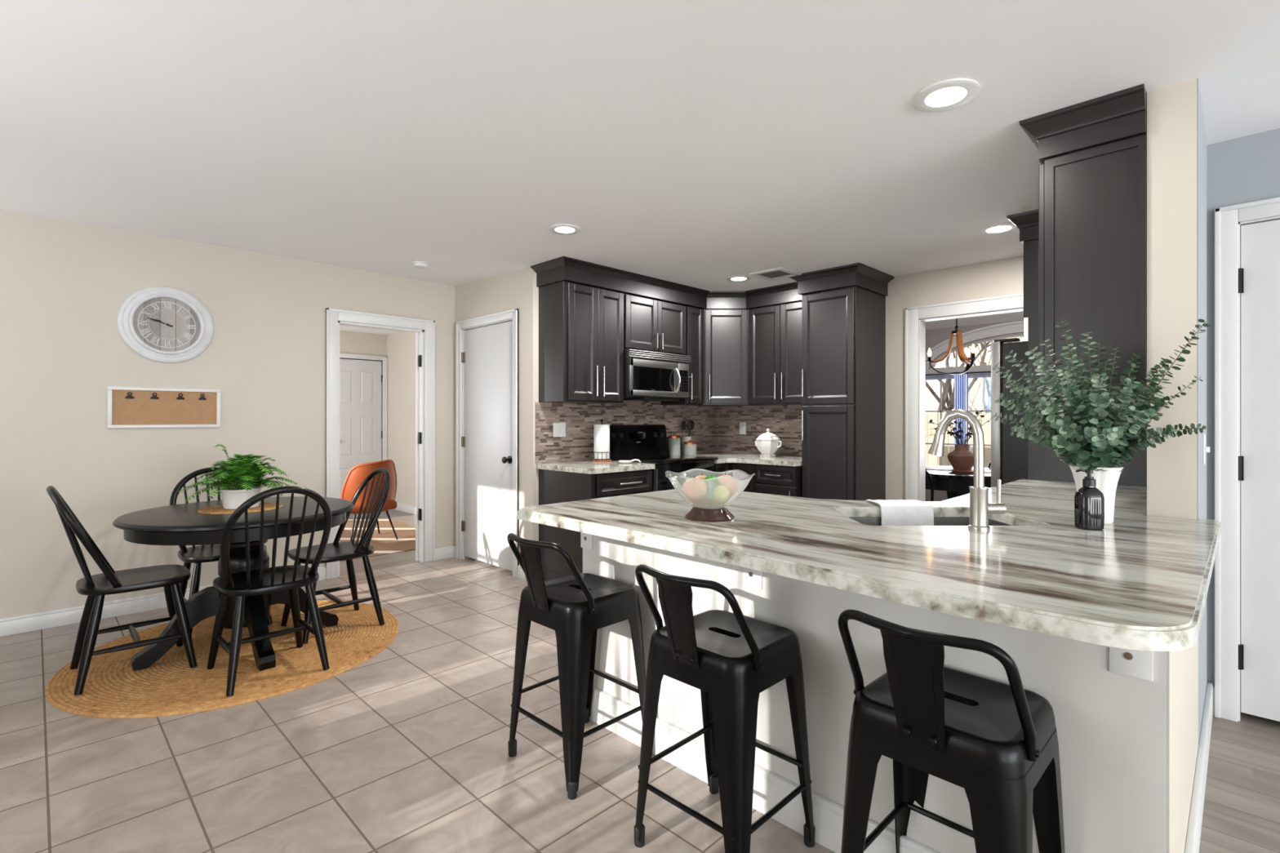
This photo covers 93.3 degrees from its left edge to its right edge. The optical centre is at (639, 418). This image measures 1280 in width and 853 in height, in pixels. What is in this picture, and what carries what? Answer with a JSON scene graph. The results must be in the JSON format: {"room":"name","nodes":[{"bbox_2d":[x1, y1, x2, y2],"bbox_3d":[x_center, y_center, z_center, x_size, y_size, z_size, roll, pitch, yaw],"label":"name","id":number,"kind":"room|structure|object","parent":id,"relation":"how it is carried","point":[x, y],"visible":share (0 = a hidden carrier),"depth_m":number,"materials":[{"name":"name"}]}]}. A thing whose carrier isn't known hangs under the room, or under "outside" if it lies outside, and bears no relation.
{"room":"kitchen","nodes":[
{"label":"kitchen","id":0,"kind":"room"},
{"bbox_2d":[0,208,454,618],"bbox_3d":[-3.188,-0.036,4.011,0.120,2.560,4.420,0,0,45],"label":"wall","id":1,"kind":"structure","parent":0,"point":[64,285],"depth_m":3.88,"materials":[{"name":"beige paint"}]},
{"bbox_2d":[106,386,220,428],"bbox_3d":[-3.117,-0.071,3.982,0.022,0.261,0.589,0,0,45],"label":"memo board","id":2,"kind":"object","parent":1,"relation":"attached to","point":[126,406],"visible":1,"depth_m":3.96,"materials":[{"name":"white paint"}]},
{"bbox_2d":[116,286,213,363],"bbox_3d":[-3.106,-0.619,3.975,0.048,0.504,0.504,0,0,45],"label":"wall clock","id":3,"kind":"object","parent":1,"relation":"attached to","point":[161,324],"visible":1,"depth_m":3.97,"materials":[{"name":"white wood"}]},
{"bbox_2d":[0,546,453,636],"bbox_3d":[-3.140,1.194,3.963,0.016,0.100,4.180,0,0,45],"label":"baseboard","id":4,"kind":"structure","parent":1,"relation":"attached to","point":[66,616],"depth_m":3.69,"materials":[{"name":"white paint"}]},
{"bbox_2d":[325,307,435,579],"bbox_3d":[-2.157,0.194,5.028,0.146,2.100,0.884,0,0,45],"label":"trim","id":5,"kind":"structure","parent":1,"relation":"attached to","point":[334,317],"depth_m":5.23,"materials":[{"name":"white paint"}]},
{"bbox_2d":[394,502,415,515],"bbox_3d":[-3.422,1.194,6.235,3.350,0.100,3.000,0,0,45],"label":"baseboard","id":6,"kind":"structure","parent":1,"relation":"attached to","point":[401,507],"depth_m":8.01,"materials":[{"name":"white paint"}]},
{"bbox_2d":[339,330,386,360],"bbox_3d":[-4.679,-0.036,7.417,0.100,2.560,3.100,0,0,45],"label":"wall","id":7,"kind":"structure","parent":0,"point":[350,342],"depth_m":8.25,"materials":[{"name":"beige paint"}]},
{"bbox_2d":[339,358,382,498],"bbox_3d":[-3.829,0.216,8.189,0.099,2.030,0.687,0,0,45],"label":"door","id":8,"kind":"structure","parent":7,"relation":"in","point":[361,434],"depth_m":8.22,"materials":[{"name":"white paint"}]},
{"bbox_2d":[339,352,386,460],"bbox_3d":[-3.829,0.186,8.180,0.026,2.115,0.810,0,0,45],"label":"trim","id":9,"kind":"structure","parent":7,"relation":"attached to","point":[383,358],"depth_m":8.43,"materials":[{"name":"white paint"}]},
{"bbox_2d":[386,331,415,506],"bbox_3d":[-2.391,-0.036,7.410,3.550,2.560,0.120,0,0,45],"label":"wall","id":10,"kind":"structure","parent":0,"point":[401,346],"depth_m":8.13,"materials":[{"name":"beige paint"}]},
{"bbox_2d":[454,266,546,565],"bbox_3d":[-1.200,-0.036,5.064,1.210,2.560,0.120,0,0,45],"label":"wall","id":11,"kind":"structure","parent":0,"point":[517,289],"depth_m":4.68,"materials":[{"name":"beige paint"}]},
{"bbox_2d":[461,320,512,571],"bbox_3d":[-1.294,0.217,5.067,0.814,1.993,0.099,0,0,45],"label":"door","id":12,"kind":"structure","parent":11,"relation":"in","point":[486,357],"depth_m":5.06,"materials":[{"name":"white paint"}]},
{"bbox_2d":[456,308,519,577],"bbox_3d":[-1.251,0.191,5.097,0.954,2.105,0.146,0,0,45],"label":"trim","id":13,"kind":"structure","parent":11,"relation":"attached to","point":[513,314],"depth_m":5.15,"materials":[{"name":"white paint"}]},
{"bbox_2d":[548,280,716,406],"bbox_3d":[0.030,-0.036,5.526,0.120,2.560,2.270,0,0,45],"label":"wall","id":14,"kind":"structure","parent":0,"point":[564,280],"depth_m":5.34,"materials":[{"name":"beige paint"}]},
{"bbox_2d":[553,422,565,436],"bbox_3d":[-0.633,0.087,4.759,0.008,0.112,0.123,0,0,45],"label":"power outlet","id":15,"kind":"object","parent":14,"relation":"attached to","point":[559,428],"visible":1,"depth_m":4.76,"materials":[{"name":"white plastic"}]},
{"bbox_2d":[538,280,623,403],"bbox_3d":[-0.436,-0.567,4.713,0.365,0.880,0.600,0,0,45],"label":"upper cabinet","id":16,"kind":"object","parent":14,"relation":"attached to","point":[581,326],"visible":1,"depth_m":4.56,"materials":[{"name":"brown wood"}]},
{"bbox_2d":[530,256,802,308],"bbox_3d":[0.253,-1.082,5.003,2.323,0.147,0.785,0,0,-20],"label":"crown molding","id":17,"kind":"structure","parent":16,"relation":"attached to","point":[563,268],"depth_m":5.02,"materials":[{"name":"brown wood"}]},
{"bbox_2d":[535,400,716,463],"bbox_3d":[-0.003,-0.007,5.403,0.008,0.700,2.249,0,0,45],"label":"backsplash","id":18,"kind":"structure","parent":14,"relation":"attached to","point":[580,419],"depth_m":5.04,"materials":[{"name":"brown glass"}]},
{"bbox_2d":[623,293,685,355],"bbox_3d":[0.045,-0.781,5.197,0.365,0.450,0.755,0,0,45],"label":"upper cabinet","id":19,"kind":"object","parent":14,"relation":"attached to","point":[651,325],"visible":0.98,"depth_m":5.06,"materials":[{"name":"brown wood"}]},
{"bbox_2d":[623,349,691,401],"bbox_3d":[0.071,-0.355,5.170,0.421,0.398,0.759,0,0,45],"label":"microwave","id":20,"kind":"object","parent":19,"relation":"attached to","point":[650,376],"visible":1,"depth_m":5.03,"materials":[{"name":"silver metal"}]},
{"bbox_2d":[660,305,703,405],"bbox_3d":[0.402,-0.567,5.554,0.365,0.880,0.245,0,0,45],"label":"upper cabinet","id":21,"kind":"object","parent":14,"relation":"attached to","point":[694,316],"visible":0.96,"depth_m":5.46,"materials":[{"name":"brown wood"}]},
{"bbox_2d":[684,309,762,406],"bbox_3d":[0.789,-0.567,5.772,0.606,0.880,0.608,0,0,45],"label":"upper cabinet","id":22,"kind":"object","parent":14,"relation":"attached to","point":[726,331],"visible":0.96,"depth_m":5.55,"materials":[{"name":"brown wood"}]},
{"bbox_2d":[0,0,1279,334],"bbox_3d":[0.456,-1.276,2.016,15.400,0.240,6.900,0,0,45],"label":"ceiling","id":23,"kind":"structure","parent":0,"point":[697,144],"depth_m":2.34,"materials":[{"name":"white paint"}]},
{"bbox_2d":[548,223,580,235],"bbox_3d":[-0.457,-1.151,3.679,0.192,0.009,0.192,0,0,45],"label":"recessed light","id":24,"kind":"object","parent":23,"relation":"in","point":[559,228],"visible":1,"depth_m":3.66,"materials":[{"name":"white plastic"}]},
{"bbox_2d":[748,266,801,280],"bbox_3d":[1.078,-1.150,4.814,0.300,0.012,0.300,0,0,45],"label":"ceiling vent","id":25,"kind":"object","parent":23,"relation":"in","point":[780,273],"visible":1,"depth_m":4.80,"materials":[{"name":"white plastic"}]},
{"bbox_2d":[912,78,980,111],"bbox_3d":[1.092,-1.151,2.159,0.216,0.009,0.216,0,0,45],"label":"recessed light","id":26,"kind":"object","parent":23,"relation":"in","point":[946,95],"visible":1,"depth_m":2.15,"materials":[{"name":"white plastic"}]},
{"bbox_2d":[978,222,1017,235],"bbox_3d":[2.177,-1.151,3.667,0.216,0.009,0.216,0,0,45],"label":"recessed light","id":27,"kind":"object","parent":23,"relation":"in","point":[1001,228],"visible":0.94,"depth_m":3.66,"materials":[{"name":"white plastic"}]},
{"bbox_2d":[0,509,1279,852],"bbox_3d":[0.481,1.294,2.041,15.200,0.100,6.570,0,0,45],"label":"floor","id":28,"kind":"structure","parent":0,"point":[404,749],"depth_m":2.17,"materials":[{"name":"grey tile"}]},
{"bbox_2d":[44,600,399,718],"bbox_3d":[-2.155,1.236,3.306,1.590,0.012,1.638,0,0,-7],"label":"jute rug","id":29,"kind":"object","parent":28,"relation":"on","point":[169,686],"visible":0.59,"depth_m":2.95,"materials":[{"name":"beige wicker"}]},
{"bbox_2d":[46,485,197,694],"bbox_3d":[-2.531,0.771,2.957,0.456,0.924,0.534,0,0,45],"label":"chair","id":30,"kind":"object","parent":29,"relation":"on","point":[108,582],"visible":0.98,"depth_m":2.90,"materials":[{"name":"black paint"}]},
{"bbox_2d":[169,467,272,635],"bbox_3d":[-2.536,0.771,3.657,0.534,0.924,0.456,0,0,45],"label":"chair","id":31,"kind":"object","parent":29,"relation":"on","point":[197,555],"visible":0.35,"depth_m":3.60,"materials":[{"name":"black paint"}]},
{"bbox_2d":[112,496,354,671],"bbox_3d":[-2.161,0.860,3.300,1.084,0.740,1.084,0,0,45],"label":"dining table","id":32,"kind":"object","parent":29,"relation":"on","point":[182,524],"visible":0.7,"depth_m":3.07,"materials":[{"name":"black paint"}]},
{"bbox_2d":[197,502,282,514],"bbox_3d":[-2.169,0.486,3.292,0.389,0.007,0.389,0,0,45],"label":"placemat","id":33,"kind":"object","parent":32,"relation":"on","point":[219,509],"visible":0.48,"depth_m":3.21,"materials":[{"name":"wicker"}]},
{"bbox_2d":[177,444,297,509],"bbox_3d":[-2.166,0.309,3.279,0.514,0.346,0.513,0,0,4],"label":"potted fern","id":34,"kind":"object","parent":33,"relation":"on","point":[240,481],"visible":0.98,"depth_m":3.22,"materials":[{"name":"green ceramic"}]},
{"bbox_2d":[220,486,262,509],"bbox_3d":[-2.169,0.430,3.292,0.194,0.104,0.194,0,0,45],"label":"pot","id":35,"kind":"object","parent":34,"relation":"attached to","point":[233,497],"depth_m":3.22,"materials":[{"name":"white ceramic"}]},
{"bbox_2d":[206,485,332,696],"bbox_3d":[-1.799,0.771,2.944,0.534,0.924,0.456,0,0,45],"label":"chair","id":36,"kind":"object","parent":29,"relation":"on","point":[274,579],"visible":1,"depth_m":2.87,"materials":[{"name":"black paint"}]},
{"bbox_2d":[280,467,390,643],"bbox_3d":[-1.800,0.771,3.633,0.456,0.924,0.534,0,0,45],"label":"chair","id":37,"kind":"object","parent":29,"relation":"on","point":[336,551],"visible":0.88,"depth_m":3.61,"materials":[{"name":"black paint"}]},
{"bbox_2d":[339,515,415,561],"bbox_3d":[-3.326,1.240,6.196,2.340,0.006,2.080,0,0,45],"label":"area rug","id":38,"kind":"object","parent":28,"relation":"on","point":[385,542],"visible":0.14,"depth_m":6.34,"materials":[{"name":"beige carpet"}]},
{"bbox_2d":[339,459,398,542],"bbox_3d":[-2.788,0.826,6.168,0.538,0.829,0.549,0,0,45],"label":"lounge chair","id":39,"kind":"object","parent":38,"relation":"on","point":[357,473],"visible":0.65,"depth_m":5.95,"materials":[{"name":"orange leather"}]},
{"bbox_2d":[506,533,645,799],"bbox_3d":[-0.245,0.827,2.212,0.384,0.833,0.448,0,0,45],"label":"bar stool","id":40,"kind":"object","parent":28,"relation":"on","point":[575,606],"visible":0.94,"depth_m":2.09,"materials":[{"name":"black metal"}]},
{"bbox_2d":[538,469,652,581],"bbox_3d":[-0.325,0.812,4.606,0.675,0.862,0.605,0,0,45],"label":"base cabinet","id":41,"kind":"object","parent":28,"relation":"on","point":[554,486],"visible":0.38,"depth_m":4.42,"materials":[{"name":"brown wood"}]},
{"bbox_2d":[535,460,655,474],"bbox_3d":[-0.340,0.362,4.605,0.654,0.038,0.633,0,0,45],"label":"countertop","id":42,"kind":"structure","parent":41,"relation":"on","point":[589,467],"depth_m":4.43,"materials":[{"name":"stone"}]},
{"bbox_2d":[592,418,611,462],"bbox_3d":[-0.308,0.172,4.875,0.152,0.342,0.152,0,0,45],"label":"paper towel holder","id":43,"kind":"object","parent":42,"relation":"on","point":[602,460],"visible":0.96,"depth_m":4.81,"materials":[{"name":"brown wood"}]},
{"bbox_2d":[593,424,609,458],"bbox_3d":[-0.308,0.187,4.875,0.128,0.280,0.128,0,0,45],"label":"paper towel roll","id":44,"kind":"object","parent":43,"relation":"on","point":[601,432],"visible":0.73,"depth_m":4.82,"materials":[{"name":"white paper"}]},
{"bbox_2d":[609,424,718,492],"bbox_3d":[0.181,0.638,5.075,0.711,1.170,0.762,0,0,45],"label":"range","id":45,"kind":"object","parent":28,"relation":"on","point":[646,443],"visible":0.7,"depth_m":5.11,"materials":[{"name":"black metal"}]},
{"bbox_2d":[610,454,718,464],"bbox_3d":[0.190,0.338,5.066,0.595,0.019,0.762,0,0,45],"label":"cooktop","id":46,"kind":"object","parent":45,"relation":"in","point":[648,459],"depth_m":5.01,"materials":[{"name":"black glass"}]},
{"bbox_2d":[714,462,729,476],"bbox_3d":[0.514,0.812,5.447,0.675,0.862,0.225,0,0,45],"label":"base cabinet","id":47,"kind":"object","parent":28,"relation":"on","point":[722,467],"visible":0.16,"depth_m":5.23,"materials":[{"name":"brown wood"}]},
{"bbox_2d":[634,564,815,852],"bbox_3d":[0.224,0.827,1.744,0.384,0.833,0.448,0,0,45],"label":"bar stool","id":48,"kind":"object","parent":28,"relation":"on","point":[731,658],"visible":1,"depth_m":1.64,"materials":[{"name":"black metal"}]},
{"bbox_2d":[729,462,801,497],"bbox_3d":[1.228,0.812,5.291,0.668,0.862,0.670,0,0,45],"label":"base cabinet","id":49,"kind":"object","parent":28,"relation":"on","point":[780,480],"visible":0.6,"depth_m":5.00,"materials":[{"name":"brown wood"}]},
{"bbox_2d":[680,452,801,466],"bbox_3d":[0.948,0.362,5.448,1.288,0.038,0.843,0,0,45],"label":"countertop","id":50,"kind":"structure","parent":49,"relation":"on","point":[723,457],"depth_m":5.24,"materials":[{"name":"stone"}]},
{"bbox_2d":[668,433,680,455],"bbox_3d":[0.320,0.240,5.626,0.114,0.206,0.114,0,0,45],"label":"canister","id":51,"kind":"object","parent":50,"relation":"on","point":[673,440],"visible":0.9,"depth_m":5.58,"materials":[{"name":"white ceramic"}]},
{"bbox_2d":[684,440,696,455],"bbox_3d":[0.472,0.271,5.679,0.122,0.146,0.122,0,0,45],"label":"canister","id":52,"kind":"object","parent":50,"relation":"on","point":[690,447],"visible":1,"depth_m":5.63,"materials":[{"name":"white ceramic"}]},
{"bbox_2d":[754,428,782,457],"bbox_3d":[1.151,0.217,5.432,0.223,0.252,0.223,0,0,-6],"label":"tureen","id":53,"kind":"object","parent":50,"relation":"on","point":[767,446],"visible":0.98,"depth_m":5.36,"materials":[{"name":"white ceramic"}]},
{"bbox_2d":[801,286,885,500],"bbox_3d":[1.650,0.118,4.920,0.450,2.250,0.600,0,0,45],"label":"pantry cabinet","id":54,"kind":"object","parent":28,"relation":"on","point":[843,330],"visible":0.78,"depth_m":4.75,"materials":[{"name":"brown wood"}]},
{"bbox_2d":[789,262,894,296],"bbox_3d":[1.637,-1.082,4.907,0.595,0.147,0.636,0,0,45],"label":"crown molding","id":55,"kind":"structure","parent":54,"relation":"on","point":[858,274],"depth_m":4.71,"materials":[{"name":"brown wood"}]},
{"bbox_2d":[838,609,1065,852],"bbox_3d":[0.677,0.827,1.335,0.448,0.833,0.384,0,0,-44],"label":"bar stool","id":56,"kind":"object","parent":28,"relation":"on","point":[996,741],"visible":0.99,"depth_m":1.24,"materials":[{"name":"black metal"}]},
{"bbox_2d":[991,337,1027,487],"bbox_3d":[2.670,0.386,3.664,0.831,1.715,0.900,0,0,45],"label":"refrigerator","id":57,"kind":"object","parent":28,"relation":"on","point":[1009,454],"visible":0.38,"depth_m":3.55,"materials":[{"name":"black metal"}]},
{"bbox_2d":[1023,239,1146,486],"bbox_3d":[2.742,0.118,3.573,0.679,2.250,0.965,0,0,45],"label":"surround","id":58,"kind":"object","parent":28,"relation":"on","point":[1043,464],"visible":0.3,"depth_m":3.40,"materials":[{"name":"brown wood"}]},
{"bbox_3d":[2.057,0.814,2.884,0.673,0.860,0.950,0,0,45],"label":"base cabinet","id":59,"kind":"object","parent":28,"relation":"on","visible":0},
{"bbox_2d":[517,479,1220,651],"bbox_3d":[1.130,0.362,2.576,1.933,0.038,2.720,0,0,45],"label":"countertop","id":60,"kind":"structure","parent":59,"relation":"on","point":[1140,581],"depth_m":1.56,"materials":[{"name":"stone"}]},
{"bbox_2d":[665,468,755,522],"bbox_3d":[0.241,0.264,2.090,0.300,0.159,0.313,0,0,45],"label":"glass bowl","id":61,"kind":"object","parent":60,"relation":"on","point":[697,513],"visible":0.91,"depth_m":2.09,"materials":[{"name":"clear glass"}]},
{"bbox_2d":[682,475,707,500],"bbox_3d":[0.189,0.237,2.078,0.088,0.086,0.084,0,0,24],"label":"peach","id":62,"kind":"object","parent":61,"relation":"in","point":[692,490],"visible":0.94,"depth_m":2.05,"materials":[{"name":"food"}]},
{"bbox_2d":[703,475,719,501],"bbox_3d":[0.244,0.238,2.084,0.053,0.086,0.054,0,0,45],"label":"pear","id":63,"kind":"object","parent":61,"relation":"in","point":[710,486],"visible":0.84,"depth_m":2.06,"materials":[{"name":"green food"}]},
{"bbox_2d":[712,483,729,504],"bbox_3d":[0.275,0.255,2.048,0.057,0.073,0.057,0,0,20],"label":"pear","id":64,"kind":"object","parent":61,"relation":"in","point":[721,495],"visible":1,"depth_m":2.03,"materials":[{"name":"food"}]},
{"bbox_2d":[714,472,737,497],"bbox_3d":[0.299,0.231,2.110,0.084,0.088,0.088,0,0,-7],"label":"peach","id":65,"kind":"object","parent":61,"relation":"in","point":[731,484],"visible":0.59,"depth_m":2.08,"materials":[{"name":"food"}]},
{"bbox_2d":[848,516,1012,525],"bbox_3d":[1.032,0.480,2.147,0.640,0.195,0.440,0,0,0],"label":"sink","id":66,"kind":"object","parent":60,"relation":"in","point":[871,521],"visible":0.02,"depth_m":2.34,"materials":[{"name":"metal"}]},
{"bbox_2d":[865,499,933,525],"bbox_3d":[1.031,0.412,2.415,0.200,0.164,0.177,0,0,0],"label":"dish towel","id":67,"kind":"object","parent":66,"relation":"hanging from","point":[893,512],"visible":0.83,"depth_m":2.33,"materials":[{"name":"white fabric"}]},
{"bbox_2d":[928,408,1006,530],"bbox_3d":[1.032,0.155,1.914,0.220,0.376,0.081,0,0,29],"label":"faucet","id":68,"kind":"object","parent":60,"relation":"on","point":[980,508],"visible":1,"depth_m":1.88,"materials":[{"name":"silver metal"}]},
{"bbox_2d":[1074,468,1104,529],"bbox_3d":[1.403,0.251,1.895,0.072,0.186,0.077,0,0,0],"label":"soap dispenser","id":69,"kind":"object","parent":60,"relation":"on","point":[1089,500],"visible":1,"depth_m":1.86,"materials":[{"name":"black glass"}]},
{"bbox_2d":[1069,465,1124,524],"bbox_3d":[1.523,0.251,2.020,0.144,0.185,0.148,0,0,45],"label":"vase","id":70,"kind":"object","parent":60,"relation":"on","point":[1107,481],"visible":0.56,"depth_m":1.97,"materials":[{"name":"white ceramic"}]},
{"bbox_2d":[991,317,1211,471],"bbox_3d":[1.499,-0.009,1.999,0.706,0.646,0.373,0,0,-11],"label":"bunch","id":71,"kind":"object","parent":70,"relation":"in","point":[1094,434],"visible":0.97,"depth_m":1.93,"materials":[{"name":"green plant"}]},
{"bbox_2d":[716,255,1023,499],"bbox_3d":[2.147,-0.036,4.934,3.714,2.560,0.120,0,0,45],"label":"wall","id":72,"kind":"structure","parent":0,"point":[1002,277],"depth_m":4.87,"materials":[{"name":"beige paint"}]},
{"bbox_2d":[716,404,802,456],"bbox_3d":[1.245,0.108,5.742,1.280,0.469,0.008,0,0,45],"label":"backsplash","id":73,"kind":"structure","parent":72,"relation":"attached to","point":[784,421],"depth_m":5.86,"materials":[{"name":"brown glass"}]},
{"bbox_2d":[748,301,802,405],"bbox_3d":[1.331,-0.567,5.404,0.675,0.880,0.365,0,0,45],"label":"upper cabinet","id":74,"kind":"object","parent":72,"relation":"attached to","point":[775,331],"visible":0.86,"depth_m":5.33,"materials":[{"name":"brown wood"}]},
{"bbox_2d":[905,293,1027,501],"bbox_3d":[2.499,0.178,4.564,0.925,2.130,0.146,0,0,45],"label":"trim","id":75,"kind":"structure","parent":72,"relation":"attached to","point":[916,317],"depth_m":4.79,"materials":[{"name":"white paint"}]},
{"bbox_2d":[582,534,1166,852],"bbox_3d":[0.457,0.814,1.935,1.865,0.860,0.110,0,0,45],"label":"peninsula base","id":76,"kind":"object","parent":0,"point":[1111,727],"depth_m":1.59,"materials":[{"name":"white paint"}]},
{"bbox_2d":[580,532,592,549],"bbox_3d":[-0.320,0.463,2.435,0.072,0.161,0.278,0,0,45],"label":"electrical outlet","id":77,"kind":"object","parent":76,"relation":"attached to","point":[586,540],"visible":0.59,"depth_m":2.53,"materials":[{"name":"white plastic"}]},
{"bbox_2d":[742,567,762,589],"bbox_3d":[0.266,0.463,1.851,0.072,0.161,0.278,0,0,45],"label":"support bracket","id":78,"kind":"object","parent":76,"relation":"attached to","point":[752,578],"visible":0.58,"depth_m":1.94,"materials":[{"name":"white plastic"}]},
{"bbox_2d":[589,681,1214,852],"bbox_3d":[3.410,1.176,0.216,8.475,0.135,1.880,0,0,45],"label":"baseboard","id":79,"kind":"structure","parent":76,"relation":"attached to","point":[770,788],"depth_m":1.90,"materials":[{"name":"white paint"}]},
{"bbox_2d":[925,311,1023,501],"bbox_3d":[3.606,-0.036,6.875,4.600,2.560,0.210,0,0,45],"label":"wall","id":80,"kind":"structure","parent":0,"point":[934,337],"depth_m":6.88,"materials":[{"name":"beige paint"}]},
{"bbox_2d":[925,370,991,376],"bbox_3d":[4.028,-0.508,6.374,2.694,0.048,0.084,0,0,45],"label":"curtain rod","id":81,"kind":"object","parent":80,"relation":"attached to","point":[988,371],"visible":0.02,"depth_m":6.71,"materials":[{"name":"grey metal"}]},
{"bbox_2d":[925,373,991,380],"bbox_3d":[4.049,-0.475,6.349,2.030,0.047,0.012,0,0,45],"label":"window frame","id":82,"kind":"structure","parent":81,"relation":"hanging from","point":[980,375],"depth_m":6.86,"materials":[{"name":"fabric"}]},
{"bbox_2d":[954,373,968,444],"bbox_3d":[3.599,0.343,6.776,0.140,1.682,0.036,0,0,45],"label":"window curtain","id":83,"kind":"object","parent":81,"relation":"hanging from","point":[961,383],"visible":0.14,"depth_m":6.77,"materials":[{"name":"blue fabric"}]},
{"bbox_2d":[925,320,1023,466],"bbox_3d":[4.090,-0.172,6.398,2.210,1.730,0.102,0,0,45],"label":"window","id":84,"kind":"structure","parent":80,"relation":"attached to","point":[1015,335],"depth_m":6.74,"materials":[{"name":"white paint"}]},
{"bbox_2d":[1146,77,1196,519],"bbox_3d":[2.606,-0.036,2.863,0.130,2.560,2.165,0,0,45],"label":"wall pillar","id":85,"kind":"structure","parent":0,"point":[1171,110],"depth_m":2.09,"materials":[{"name":"beige paint"}]},
{"bbox_2d":[1038,133,1146,394],"bbox_3d":[2.084,-0.567,2.690,0.363,0.880,1.207,0,0,45],"label":"upper cabinet","id":86,"kind":"object","parent":85,"relation":"attached to","point":[1092,202],"visible":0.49,"depth_m":2.24,"materials":[{"name":"brown wood"}]},
{"bbox_2d":[1006,84,1146,244],"bbox_3d":[2.279,-1.082,3.131,0.711,0.147,2.246,0,0,45],"label":"crown molding","id":87,"kind":"structure","parent":86,"relation":"on","point":[1121,114],"depth_m":2.24,"materials":[{"name":"brown wood"}]},
{"bbox_2d":[1166,77,1207,852],"bbox_3d":[1.691,-0.036,1.942,0.134,2.560,1.862,0,0,45],"label":"wall","id":88,"kind":"structure","parent":0,"point":[1182,665],"depth_m":1.93,"materials":[{"name":"beige paint"}]},
{"bbox_2d":[1109,646,1153,681],"bbox_3d":[0.940,0.463,1.179,0.072,0.161,0.278,0,0,45],"label":"outlet","id":89,"kind":"object","parent":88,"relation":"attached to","point":[1137,664],"visible":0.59,"depth_m":1.27,"materials":[{"name":"white plastic"}]},
{"bbox_2d":[1240,230,1240,686],"bbox_3d":[3.095,-0.036,2.295,1.356,2.560,0.380,0,0,45],"label":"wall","id":90,"kind":"structure","parent":0,"point":[1240,230],"depth_m":2.80,"materials":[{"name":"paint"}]},
{"bbox_2d":[1207,128,1279,686],"bbox_3d":[4.777,-0.036,0.264,6.606,2.560,0.120,0,0,45],"label":"wall","id":91,"kind":"structure","parent":0,"point":[1246,169],"depth_m":2.53,"materials":[{"name":"grey paint"}]},
{"bbox_2d":[1214,196,1279,721],"bbox_3d":[2.783,0.183,2.234,0.953,2.120,0.146,0,0,45],"label":"trim","id":92,"kind":"structure","parent":91,"relation":"attached to","point":[1227,219],"depth_m":2.50,"materials":[{"name":"white paint"}]},
{"bbox_2d":[1238,219,1279,721],"bbox_3d":[2.757,0.207,2.219,0.818,2.005,0.059,0,0,45],"label":"door","id":93,"kind":"structure","parent":91,"relation":"in","point":[1259,273],"depth_m":2.46,"materials":[{"name":"white paint"}]},
{"bbox_3d":[2.889,-1.256,6.156,4.600,0.200,2.400,0,0,45],"label":"ceiling","id":94,"kind":"structure","parent":0,"visible":0},
{"bbox_2d":[925,318,977,375],"bbox_3d":[3.054,-0.786,5.835,0.483,0.739,0.457,0,0,45],"label":"chandelier","id":95,"kind":"object","parent":94,"relation":"hanging from","point":[964,358],"visible":0.96,"depth_m":5.79,"materials":[{"name":"brown wood"}]},
{"bbox_3d":[2.843,1.293,6.110,4.600,0.100,2.530,0,0,45],"label":"floor","id":96,"kind":"structure","parent":0,"visible":0},
{"bbox_2d":[925,466,991,499],"bbox_3d":[3.045,0.869,5.789,1.120,0.750,1.120,0,0,45],"label":"dining table","id":97,"kind":"object","parent":96,"relation":"on","point":[956,483],"visible":0.25,"depth_m":5.39,"materials":[{"name":"black wood"}]},
{"bbox_2d":[925,466,991,473],"bbox_3d":[3.067,0.490,5.810,0.840,0.006,0.340,0,0,45],"label":"table runner","id":98,"kind":"object","parent":97,"relation":"on","point":[988,471],"visible":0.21,"depth_m":5.77,"materials":[{"name":"white fabric"}]},
{"bbox_2d":[946,444,973,470],"bbox_3d":[3.102,0.366,5.817,0.260,0.240,0.260,0,0,45],"label":"clay vase","id":99,"kind":"object","parent":98,"relation":"on","point":[962,458],"visible":0.94,"depth_m":5.75,"materials":[{"name":"ceramic"}]},
{"bbox_2d":[928,405,991,444],"bbox_3d":[3.116,0.144,5.782,0.630,0.522,0.556,0,0,-3],"label":"dry branches","id":100,"kind":"object","parent":99,"relation":"in","point":[958,437],"visible":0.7,"depth_m":5.78,"materials":[{"name":"black plant"}]},
{"label":"outside","id":101,"kind":"structure","parent":0,"visible":0},
{"bbox_3d":[13.261,1.569,20.386,40.000,0.050,32.400,0,0,45],"label":"lawn","id":102,"kind":"structure","parent":101,"visible":0},
{"bbox_2d":[925,411,991,467],"bbox_3d":[6.361,0.699,12.036,11.985,1.690,0.030,0,0,45],"label":"fence","id":103,"kind":"object","parent":102,"relation":"on","point":[931,460],"visible":0.02,"depth_m":12.19,"materials":[{"name":"brown wood"}]},
{"bbox_2d":[925,336,1022,410],"bbox_3d":[6.135,-1.171,13.356,6.122,5.460,2.986,0,0,-30],"label":"bare tree","id":104,"kind":"object","parent":102,"relation":"on","point":[947,387],"visible":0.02,"depth_m":13.51,"materials":[{"name":"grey plant"}]},
{"bbox_2d":[925,336,1023,426],"bbox_3d":[11.108,-2.406,18.226,18.800,7.900,7.500,0,0,45],"label":"sky","id":105,"kind":"structure","parent":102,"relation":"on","point":[980,394],"depth_m":15.92,"materials":[{"name":"beige"}]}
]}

